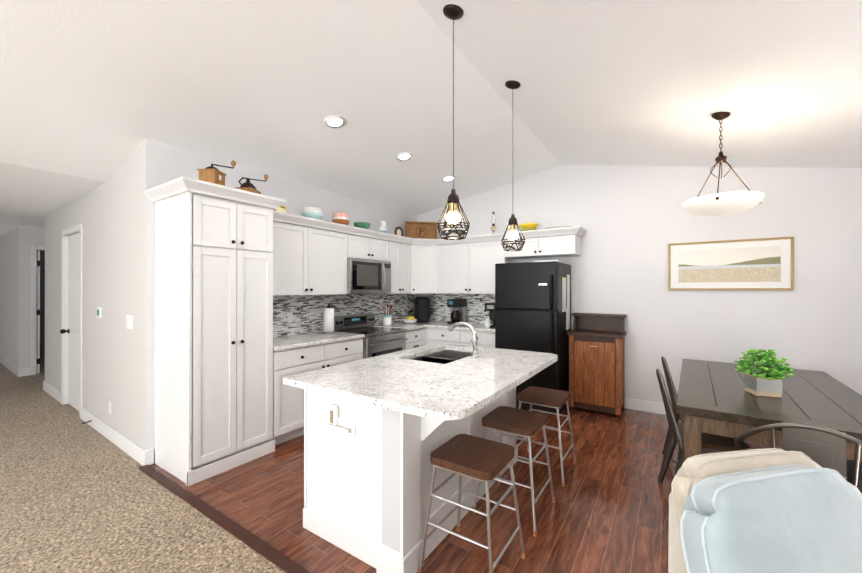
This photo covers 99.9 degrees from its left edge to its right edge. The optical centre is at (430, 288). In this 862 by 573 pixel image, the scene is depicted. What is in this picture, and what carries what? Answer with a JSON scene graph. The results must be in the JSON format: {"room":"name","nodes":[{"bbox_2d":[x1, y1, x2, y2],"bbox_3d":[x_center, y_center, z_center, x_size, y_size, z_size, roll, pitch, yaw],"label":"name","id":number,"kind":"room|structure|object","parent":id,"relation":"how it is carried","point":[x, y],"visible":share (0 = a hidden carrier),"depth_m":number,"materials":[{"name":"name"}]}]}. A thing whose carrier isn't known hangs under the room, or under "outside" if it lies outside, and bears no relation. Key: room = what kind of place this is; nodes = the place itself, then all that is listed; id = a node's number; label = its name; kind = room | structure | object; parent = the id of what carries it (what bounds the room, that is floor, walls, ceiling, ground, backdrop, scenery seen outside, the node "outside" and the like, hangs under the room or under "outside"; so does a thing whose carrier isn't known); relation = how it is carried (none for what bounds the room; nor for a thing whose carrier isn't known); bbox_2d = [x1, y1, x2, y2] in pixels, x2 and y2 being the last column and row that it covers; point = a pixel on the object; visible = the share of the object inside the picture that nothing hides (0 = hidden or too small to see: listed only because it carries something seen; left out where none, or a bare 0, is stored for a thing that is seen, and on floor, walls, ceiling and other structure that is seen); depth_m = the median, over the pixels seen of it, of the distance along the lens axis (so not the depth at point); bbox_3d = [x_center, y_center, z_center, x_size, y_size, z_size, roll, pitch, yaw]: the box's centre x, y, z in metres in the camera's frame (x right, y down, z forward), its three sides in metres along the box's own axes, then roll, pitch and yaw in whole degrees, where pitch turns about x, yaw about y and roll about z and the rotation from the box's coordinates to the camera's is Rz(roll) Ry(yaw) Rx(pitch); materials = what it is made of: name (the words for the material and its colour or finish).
{"room":"dining room","nodes":[
{"label":"dining room","id":0,"kind":"room"},
{"bbox_2d":[0,227,15,366],"bbox_3d":[-7.528,0.207,6.537,1.680,2.518,0.120,0,0,34],"label":"wall","id":1,"kind":"structure","parent":0,"point":[8,240],"depth_m":6.66,"materials":[{"name":"white paint"}]},
{"bbox_2d":[16,226,43,368],"bbox_3d":[-5.720,0.209,7.658,0.096,2.518,3.984,0,0,34],"label":"wall","id":2,"kind":"structure","parent":0,"point":[26,236],"depth_m":6.10,"materials":[{"name":"white paint"}]},
{"bbox_2d":[37,250,39,373],"bbox_3d":[-7.025,0.397,6.478,0.798,2.114,0.044,0,0,43],"label":"bedroom door","id":3,"kind":"structure","parent":2,"relation":"in","point":[38,311],"depth_m":6.21,"materials":[{"name":"white"}]},
{"bbox_2d":[44,214,151,389],"bbox_3d":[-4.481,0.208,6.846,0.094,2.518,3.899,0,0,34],"label":"wall","id":4,"kind":"structure","parent":0,"point":[117,256],"depth_m":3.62,"materials":[{"name":"white paint"}]},
{"bbox_2d":[60,233,79,410],"bbox_3d":[-4.291,0.393,4.354,0.804,2.114,0.120,0,0,34],"label":"hall door","id":5,"kind":"structure","parent":4,"relation":"in","point":[73,330],"depth_m":4.39,"materials":[{"name":"white wood"}]},
{"bbox_2d":[97,307,102,318],"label":"thermostat","id":6,"kind":"object","parent":4,"relation":"attached to","point":[99,310],"depth_m":3.64,"materials":[{"name":"white plastic"}]},
{"bbox_2d":[109,401,111,414],"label":"outlet","id":7,"kind":"object","parent":4,"relation":"attached to","point":[110,404],"depth_m":3.49,"materials":[{"name":"white plastic"}]},
{"bbox_2d":[126,315,132,329],"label":"light switch","id":8,"kind":"object","parent":4,"relation":"attached to","point":[129,321],"depth_m":3.18,"materials":[{"name":"white plastic"}]},
{"bbox_2d":[0,360,285,572],"bbox_3d":[-5.075,1.461,4.023,16.300,0.001,10.100,0,0,34],"label":"floor carpet","id":9,"kind":"object","parent":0,"point":[77,495],"depth_m":2.39,"materials":[{"name":"beige carpet"}]},
{"bbox_2d":[138,465,310,572],"bbox_3d":[-0.148,1.450,1.502,5.300,0.012,0.065,0,0,34],"label":"transition strip","id":10,"kind":"object","parent":9,"relation":"on","point":[282,561],"visible":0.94,"depth_m":2.21,"materials":[{"name":"brown wood"}]},
{"bbox_2d":[152,140,415,447],"bbox_3d":[-1.280,0.110,4.595,0.002,2.704,3.720,0,0,34],"label":"wall","id":11,"kind":"structure","parent":0,"point":[169,162],"depth_m":3.88,"materials":[{"name":"white paint"}]},
{"bbox_2d":[287,312,292,322],"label":"outlet","id":12,"kind":"object","parent":11,"relation":"attached to","point":[289,314],"depth_m":4.08,"materials":[{"name":"white plastic"}]},
{"bbox_2d":[277,220,312,295],"bbox_3d":[-1.613,-0.301,3.783,0.338,0.744,0.636,0,0,34],"label":"upper cabinet","id":13,"kind":"object","parent":11,"relation":"attached to","point":[294,241],"depth_m":3.78,"materials":[{"name":"white wood"}]},
{"bbox_2d":[274,206,286,212],"bbox_3d":[-1.596,-0.817,3.631,0.230,0.115,0.160,0,0,14],"label":"dishes","id":14,"kind":"object","parent":13,"relation":"on","point":[281,209],"visible":0.1,"depth_m":3.61,"materials":[{"name":"beige ceramic"}]},
{"bbox_2d":[313,228,344,295],"bbox_3d":[-1.324,-0.300,4.219,0.338,0.744,0.638,0,0,34],"label":"upper cabinet","id":15,"kind":"object","parent":11,"relation":"attached to","point":[328,244],"depth_m":4.15,"materials":[{"name":"white wood"}]},
{"bbox_2d":[301,207,322,219],"bbox_3d":[-1.323,-0.824,4.025,0.230,0.130,0.230,0,0,34],"label":"bowls","id":16,"kind":"object","parent":15,"relation":"on","point":[313,212],"visible":0.83,"depth_m":3.94,"materials":[{"name":"teal ceramic"}]},
{"bbox_2d":[333,224,388,295],"bbox_3d":[-0.954,-0.347,4.656,0.474,0.810,0.615,0,0,34],"label":"upper cabinet","id":17,"kind":"object","parent":11,"relation":"attached to","point":[366,250],"depth_m":4.60,"materials":[{"name":"white wood"}]},
{"bbox_2d":[332,212,349,224],"bbox_3d":[-1.091,-0.831,4.376,0.210,0.145,0.210,0,0,34],"label":"bowls","id":18,"kind":"object","parent":17,"relation":"on","point":[340,217],"visible":0.88,"depth_m":4.29,"materials":[{"name":"brown ceramic"}]},
{"bbox_2d":[354,222,369,228],"bbox_3d":[-0.892,-0.800,4.676,0.210,0.085,0.210,0,0,34],"label":"bowl","id":19,"kind":"object","parent":17,"relation":"on","point":[365,225],"visible":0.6,"depth_m":4.59,"materials":[{"name":"green ceramic"}]},
{"bbox_2d":[347,258,390,293],"bbox_3d":[-0.890,-0.154,4.751,0.474,0.437,0.760,0,0,34],"label":"microwave","id":20,"kind":"object","parent":17,"relation":"attached to","point":[364,275],"depth_m":4.61,"materials":[{"name":"silver metal"}]},
{"bbox_2d":[389,234,400,295],"bbox_3d":[-0.722,-0.346,5.006,0.474,0.810,0.284,0,0,34],"label":"upper cabinet","id":21,"kind":"object","parent":11,"relation":"attached to","point":[394,240],"depth_m":5.15,"materials":[{"name":"white wood"}]},
{"bbox_2d":[379,220,386,232],"bbox_3d":[-0.665,-0.850,5.018,0.120,0.187,0.117,0,0,34],"label":"cookie jar","id":22,"kind":"object","parent":21,"relation":"on","point":[382,228],"visible":0.88,"depth_m":4.98,"materials":[{"name":"white ceramic"}]},
{"bbox_2d":[401,240,412,295],"bbox_3d":[-0.498,-0.298,5.435,0.373,0.744,0.358,0,0,34],"label":"upper cabinet","id":23,"kind":"object","parent":11,"relation":"attached to","point":[406,248],"depth_m":5.38,"materials":[{"name":"white wood"}]},
{"bbox_2d":[0,0,861,235],"bbox_3d":[-5.284,-1.358,4.166,16.800,0.602,10.100,0,0,34],"label":"ceiling","id":24,"kind":"structure","parent":0,"point":[94,94],"depth_m":2.58,"materials":[{"name":"white paint"}]},
{"bbox_2d":[324,115,345,127],"bbox_3d":[-0.831,-1.445,3.138,0.187,0.039,0.189,0,0,27],"label":"recessed light","id":25,"kind":"object","parent":24,"relation":"in","point":[334,121],"depth_m":3.13,"materials":[{"name":"white plastic"}]},
{"bbox_2d":[396,152,412,160],"bbox_3d":[-0.290,-1.443,3.955,0.187,0.039,0.189,0,0,27],"label":"recessed light","id":26,"kind":"object","parent":24,"relation":"in","point":[404,156],"depth_m":3.95,"materials":[{"name":"white plastic"}]},
{"bbox_2d":[441,175,455,181],"bbox_3d":[0.229,-1.441,4.738,0.187,0.039,0.189,0,0,27],"label":"recessed light","id":27,"kind":"object","parent":24,"relation":"in","point":[448,178],"depth_m":4.73,"materials":[{"name":"white plastic"}]},
{"bbox_2d":[437,4,469,239],"bbox_3d":[0.131,-0.969,2.128,0.215,1.348,0.188,0,0,34],"label":"pendant light","id":28,"kind":"object","parent":24,"relation":"hanging from","point":[453,226],"visible":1,"depth_m":2.09,"materials":[{"name":"brown metal"}]},
{"bbox_2d":[501,80,524,250],"bbox_3d":[0.650,-0.970,2.875,0.202,1.334,0.176,0,0,34],"label":"pendant light","id":29,"kind":"object","parent":24,"relation":"hanging from","point":[513,240],"visible":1,"depth_m":2.83,"materials":[{"name":"brown metal"}]},
{"bbox_2d":[682,112,764,216],"bbox_3d":[2.248,-0.967,2.807,0.500,0.792,0.509,0,0,34],"label":"dining chandelier","id":30,"kind":"object","parent":24,"relation":"hanging from","point":[723,204],"visible":1,"depth_m":2.71,"materials":[{"name":"white glass"}]},
{"bbox_2d":[150,401,781,572],"bbox_3d":[0.910,1.459,3.100,5.300,0.001,3.830,0,0,34],"label":"floor","id":31,"kind":"structure","parent":0,"point":[607,511],"depth_m":2.42,"materials":[{"name":"brown wood"}]},
{"bbox_2d":[153,177,276,485],"bbox_3d":[-1.859,0.327,3.146,0.630,2.264,0.696,0,0,34],"label":"tall cabinet","id":32,"kind":"object","parent":31,"relation":"on","point":[239,274],"depth_m":2.90,"materials":[{"name":"white wood"}]},
{"bbox_2d":[197,160,235,185],"bbox_3d":[-1.834,-0.973,3.109,0.211,0.325,0.297,0,0,34],"label":"coffee grinder","id":33,"kind":"object","parent":32,"relation":"on","point":[212,174],"visible":0.65,"depth_m":3.01,"materials":[{"name":"brown wood"}]},
{"bbox_2d":[236,174,267,193],"bbox_3d":[-1.647,-0.944,3.317,0.243,0.268,0.304,0,0,34],"label":"coffee grinder","id":34,"kind":"object","parent":32,"relation":"on","point":[247,185],"visible":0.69,"depth_m":3.26,"materials":[{"name":"brown wood"}]},
{"bbox_2d":[273,340,332,450],"bbox_3d":[-1.479,1.003,3.686,0.666,0.914,0.627,0,0,34],"label":"base cabinet","id":35,"kind":"object","parent":31,"relation":"on","point":[288,401],"depth_m":3.43,"materials":[{"name":"white wood"}]},
{"bbox_2d":[277,320,444,347],"bbox_3d":[-0.808,0.545,4.702,0.663,0.035,3.056,0,0,34],"label":"countertop","id":36,"kind":"structure","parent":35,"relation":"on","point":[302,337],"depth_m":4.26,"materials":[{"name":"white stone"}]},
{"bbox_2d":[322,297,496,333],"bbox_3d":[-0.114,0.326,4.759,1.527,0.400,2.160,0,0,34],"label":"kitchen items","id":37,"kind":"object","parent":36,"relation":"on","point":[422,309],"depth_m":5.38,"materials":[{"name":"plastic"}]},
{"bbox_2d":[403,316,416,322],"bbox_3d":[-0.321,0.472,5.554,0.220,0.111,0.220,0,0,34],"label":"fruit bowl","id":38,"kind":"object","parent":36,"relation":"on","point":[410,319],"depth_m":5.50,"materials":[{"name":"white ceramic"}]},
{"bbox_2d":[333,336,368,365],"bbox_3d":[-1.195,1.004,4.115,0.666,0.914,0.632,0,0,34],"label":"base cabinet","id":39,"kind":"object","parent":31,"relation":"on","point":[347,349],"depth_m":4.05,"materials":[{"name":"white wood"}]},
{"bbox_2d":[334,313,407,358],"bbox_3d":[-0.782,0.905,4.672,0.703,1.115,0.754,0,0,34],"label":"stove","id":40,"kind":"object","parent":31,"relation":"on","point":[377,340],"depth_m":4.61,"materials":[{"name":"silver metal"}]},
{"bbox_2d":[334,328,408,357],"bbox_3d":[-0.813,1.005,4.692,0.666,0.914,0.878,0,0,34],"label":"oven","id":41,"kind":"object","parent":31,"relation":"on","point":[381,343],"depth_m":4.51,"materials":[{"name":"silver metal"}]},
{"bbox_2d":[295,370,541,572],"bbox_3d":[0.054,1.008,2.570,1.002,0.900,1.600,0,0,34],"label":"kitchen island","id":42,"kind":"object","parent":31,"relation":"on","point":[379,429],"depth_m":1.98,"materials":[{"name":"white"}]},
{"bbox_2d":[283,354,526,425],"bbox_3d":[-0.152,0.539,2.159,1.170,0.036,0.855,0,0,34],"label":"island countertop","id":43,"kind":"structure","parent":42,"relation":"on","point":[437,391],"depth_m":1.99,"materials":[{"name":"white stone"}]},
{"bbox_2d":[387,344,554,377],"bbox_3d":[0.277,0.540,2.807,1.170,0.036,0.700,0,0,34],"label":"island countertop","id":44,"kind":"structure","parent":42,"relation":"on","point":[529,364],"depth_m":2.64,"materials":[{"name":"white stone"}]},
{"bbox_2d":[415,346,466,361],"bbox_3d":[0.115,0.670,2.914,0.420,0.246,0.696,0,0,34],"label":"sink","id":45,"kind":"object","parent":44,"relation":"in","point":[444,355],"depth_m":3.14,"materials":[{"name":"black metal"}]},
{"bbox_2d":[448,322,482,357],"bbox_3d":[0.239,0.390,2.817,0.269,0.264,0.110,0,0,34],"label":"faucet","id":46,"kind":"object","parent":44,"relation":"on","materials":[{"name":"silver metal"}]},
{"bbox_2d":[409,324,428,348],"bbox_3d":[-0.450,1.006,5.241,0.666,0.914,0.565,0,0,34],"label":"base cabinet","id":47,"kind":"object","parent":31,"relation":"on","point":[416,335],"depth_m":5.10,"materials":[{"name":"white wood"}]},
{"bbox_2d":[433,328,464,344],"bbox_3d":[0.353,1.014,5.394,0.639,0.899,0.619,0,0,34],"label":"base cabinet","id":48,"kind":"object","parent":31,"relation":"on","point":[441,335],"depth_m":5.09,"materials":[{"name":"white wood"}]},
{"bbox_2d":[429,320,494,331],"bbox_3d":[0.572,0.547,5.235,1.090,0.035,0.644,0,0,34],"label":"countertop","id":49,"kind":"structure","parent":48,"relation":"on","point":[478,327],"depth_m":5.00,"materials":[{"name":"white stone"}]},
{"bbox_2d":[418,434,524,572],"bbox_3d":[0.222,1.156,1.907,0.424,0.603,0.424,0,0,34],"label":"bar stool","id":50,"kind":"object","parent":31,"relation":"on","point":[486,461],"visible":1,"depth_m":1.85,"materials":[{"name":"brown wood"}]},
{"bbox_2d":[465,332,494,347],"bbox_3d":[0.771,1.013,5.117,0.599,0.899,0.619,0,0,34],"label":"base cabinet","id":51,"kind":"object","parent":31,"relation":"on","point":[484,339],"depth_m":4.81,"materials":[{"name":"white wood"}]},
{"bbox_2d":[472,406,554,536],"bbox_3d":[0.559,1.157,2.416,0.424,0.603,0.424,0,0,34],"label":"bar stool","id":52,"kind":"object","parent":31,"relation":"on","point":[519,422],"visible":0.79,"depth_m":2.35,"materials":[{"name":"brown wood"}]},
{"bbox_2d":[495,260,570,412],"bbox_3d":[1.314,0.557,4.619,0.795,1.811,0.794,0,0,34],"label":"refrigerator","id":53,"kind":"object","parent":31,"relation":"on","point":[533,306],"visible":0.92,"depth_m":4.35,"materials":[{"name":"black metal"}]},
{"bbox_2d":[512,386,576,486],"bbox_3d":[0.922,1.158,2.955,0.424,0.603,0.424,0,0,34],"label":"bar stool","id":54,"kind":"object","parent":31,"relation":"on","point":[547,397],"visible":0.79,"depth_m":2.89,"materials":[{"name":"brown wood"}]},
{"bbox_2d":[567,313,625,417],"bbox_3d":[2.010,0.887,4.391,0.600,1.150,0.435,0,0,34],"label":"base cabinet","id":55,"kind":"object","parent":31,"relation":"on","point":[596,361],"visible":1,"depth_m":4.27,"materials":[{"name":"brown wood"}]},
{"bbox_2d":[661,356,743,474],"bbox_3d":[2.181,1.013,2.923,0.546,0.898,0.462,0,0,22],"label":"dining chair","id":56,"kind":"object","parent":31,"relation":"on","point":[671,387],"visible":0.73,"depth_m":3.01,"materials":[{"name":"brown metal"}]},
{"bbox_2d":[656,369,749,482],"bbox_3d":[1.844,1.012,2.450,0.546,0.898,0.462,0,0,22],"label":"dining chair","id":57,"kind":"object","parent":31,"relation":"on","point":[712,443],"visible":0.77,"depth_m":2.44,"materials":[{"name":"brown metal"}]},
{"bbox_2d":[668,448,861,572],"bbox_3d":[1.076,0.999,1.088,0.606,0.914,0.805,0,0,34],"label":"armchair","id":58,"kind":"object","parent":31,"relation":"on","point":[769,510],"visible":1,"depth_m":1.00,"materials":[{"name":"blue"}]},
{"bbox_2d":[671,448,821,557],"bbox_3d":[1.074,0.800,1.162,0.505,0.507,0.489,0,0,34],"label":"pillow","id":59,"kind":"object","parent":58,"relation":"on","point":[785,487],"depth_m":1.06,"materials":[{"name":"fabric"}]},
{"bbox_2d":[676,359,861,461],"bbox_3d":[2.345,1.071,2.559,1.030,0.775,1.797,0,0,34],"label":"dining table","id":60,"kind":"object","parent":31,"relation":"on","point":[714,398],"visible":0.75,"depth_m":2.13,"materials":[{"name":"brown wood"}]},
{"bbox_2d":[734,349,794,396],"bbox_3d":[2.147,0.533,2.341,0.290,0.295,0.304,0,0,34],"label":"potted plant","id":61,"kind":"object","parent":60,"relation":"on","point":[768,383],"visible":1,"depth_m":2.29,"materials":[{"name":"green plant"}]},
{"bbox_2d":[734,422,861,493],"bbox_3d":[1.877,1.035,1.806,0.554,0.851,0.503,0,0,42],"label":"dining chair","id":62,"kind":"object","parent":31,"relation":"on","point":[823,447],"visible":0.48,"depth_m":1.62,"materials":[{"name":"brown metal"}]},
{"bbox_2d":[846,459,861,486],"bbox_3d":[2.618,1.231,2.420,0.349,0.455,1.251,0,0,34],"label":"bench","id":63,"kind":"object","parent":31,"relation":"on","point":[849,468],"depth_m":1.98,"materials":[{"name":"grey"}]},
{"bbox_2d":[416,165,861,404],"bbox_3d":[1.967,-0.098,4.700,5.298,3.120,0.002,0,0,34],"label":"wall","id":64,"kind":"structure","parent":0,"point":[634,220],"depth_m":4.06,"materials":[{"name":"white paint"}]},
{"bbox_2d":[0,223,665,465],"bbox_3d":[-4.327,0.362,3.298,14.350,2.195,9.714,0,0,34],"label":"baseboard","id":65,"kind":"structure","parent":64,"relation":"attached to","point":[138,454],"depth_m":4.31,"materials":[{"name":"white wood"}]},
{"bbox_2d":[405,237,436,295],"bbox_3d":[-0.146,-0.338,5.701,0.666,0.825,0.662,0,0,34],"label":"upper cabinet","id":66,"kind":"object","parent":64,"relation":"attached to","point":[424,250],"depth_m":5.51,"materials":[{"name":"white wood"}]},
{"bbox_2d":[395,227,402,235],"bbox_3d":[-0.478,-0.839,5.364,0.130,0.165,0.014,0,0,-28],"label":"photo","id":67,"kind":"object","parent":66,"relation":"on","point":[399,231],"visible":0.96,"depth_m":5.36,"materials":[{"name":"brown wood"}]},
{"bbox_2d":[405,221,437,238],"bbox_3d":[-0.152,-0.906,5.722,0.500,0.308,0.129,0,0,-11],"label":"tray","id":68,"kind":"object","parent":66,"relation":"on","point":[421,230],"visible":0.96,"depth_m":5.74,"materials":[{"name":"brown wood"}]},
{"bbox_2d":[437,236,472,295],"bbox_3d":[0.401,-0.338,5.512,0.653,0.825,0.373,0,0,34],"label":"upper cabinet","id":69,"kind":"object","parent":64,"relation":"attached to","point":[454,257],"depth_m":5.37,"materials":[{"name":"white wood"}]},
{"bbox_2d":[473,233,513,295],"bbox_3d":[0.843,-0.338,5.241,0.612,0.825,0.338,0,0,34],"label":"upper cabinet","id":70,"kind":"object","parent":64,"relation":"attached to","point":[488,251],"depth_m":5.09,"materials":[{"name":"white wood"}]},
{"bbox_2d":[490,212,496,233],"bbox_3d":[0.882,-0.919,5.109,0.090,0.325,0.089,0,0,34],"label":"oil lamp","id":71,"kind":"object","parent":70,"relation":"on","point":[493,228],"visible":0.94,"depth_m":5.09,"materials":[{"name":"orange glass"}]},
{"bbox_2d":[505,229,548,259],"bbox_3d":[1.307,-0.589,4.934,0.502,0.325,0.338,0,0,34],"label":"upper cabinet","id":72,"kind":"object","parent":64,"relation":"attached to","point":[531,248],"depth_m":4.74,"materials":[{"name":"white wood"}]},
{"bbox_2d":[519,223,537,230],"bbox_3d":[1.304,-0.807,4.841,0.250,0.100,0.250,0,0,34],"label":"bowls","id":73,"kind":"object","parent":72,"relation":"on","point":[527,226],"visible":0.75,"depth_m":4.75,"materials":[{"name":"yellow ceramic"}]},
{"bbox_2d":[541,226,580,256],"bbox_3d":[1.647,-0.590,4.708,0.502,0.325,0.338,0,0,34],"label":"upper cabinet","id":74,"kind":"object","parent":64,"relation":"attached to","point":[555,242],"depth_m":4.54,"materials":[{"name":"white wood"}]},
{"bbox_2d":[544,225,571,228],"bbox_3d":[1.627,-0.775,4.639,0.360,0.034,0.240,0,0,34],"label":"platter","id":75,"kind":"object","parent":74,"relation":"on","point":[557,226],"visible":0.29,"depth_m":4.54,"materials":[{"name":"white ceramic"}]},
{"bbox_2d":[668,236,793,289],"bbox_3d":[3.171,-0.252,3.886,1.045,0.535,0.025,0,0,34],"label":"picture frame","id":76,"kind":"object","parent":64,"relation":"attached to","point":[756,264],"visible":1,"depth_m":3.85,"materials":[{"name":"gold metal"}]},
{"bbox_2d":[678,246,780,282],"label":"art","id":77,"kind":"object","parent":76,"relation":"attached to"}
]}

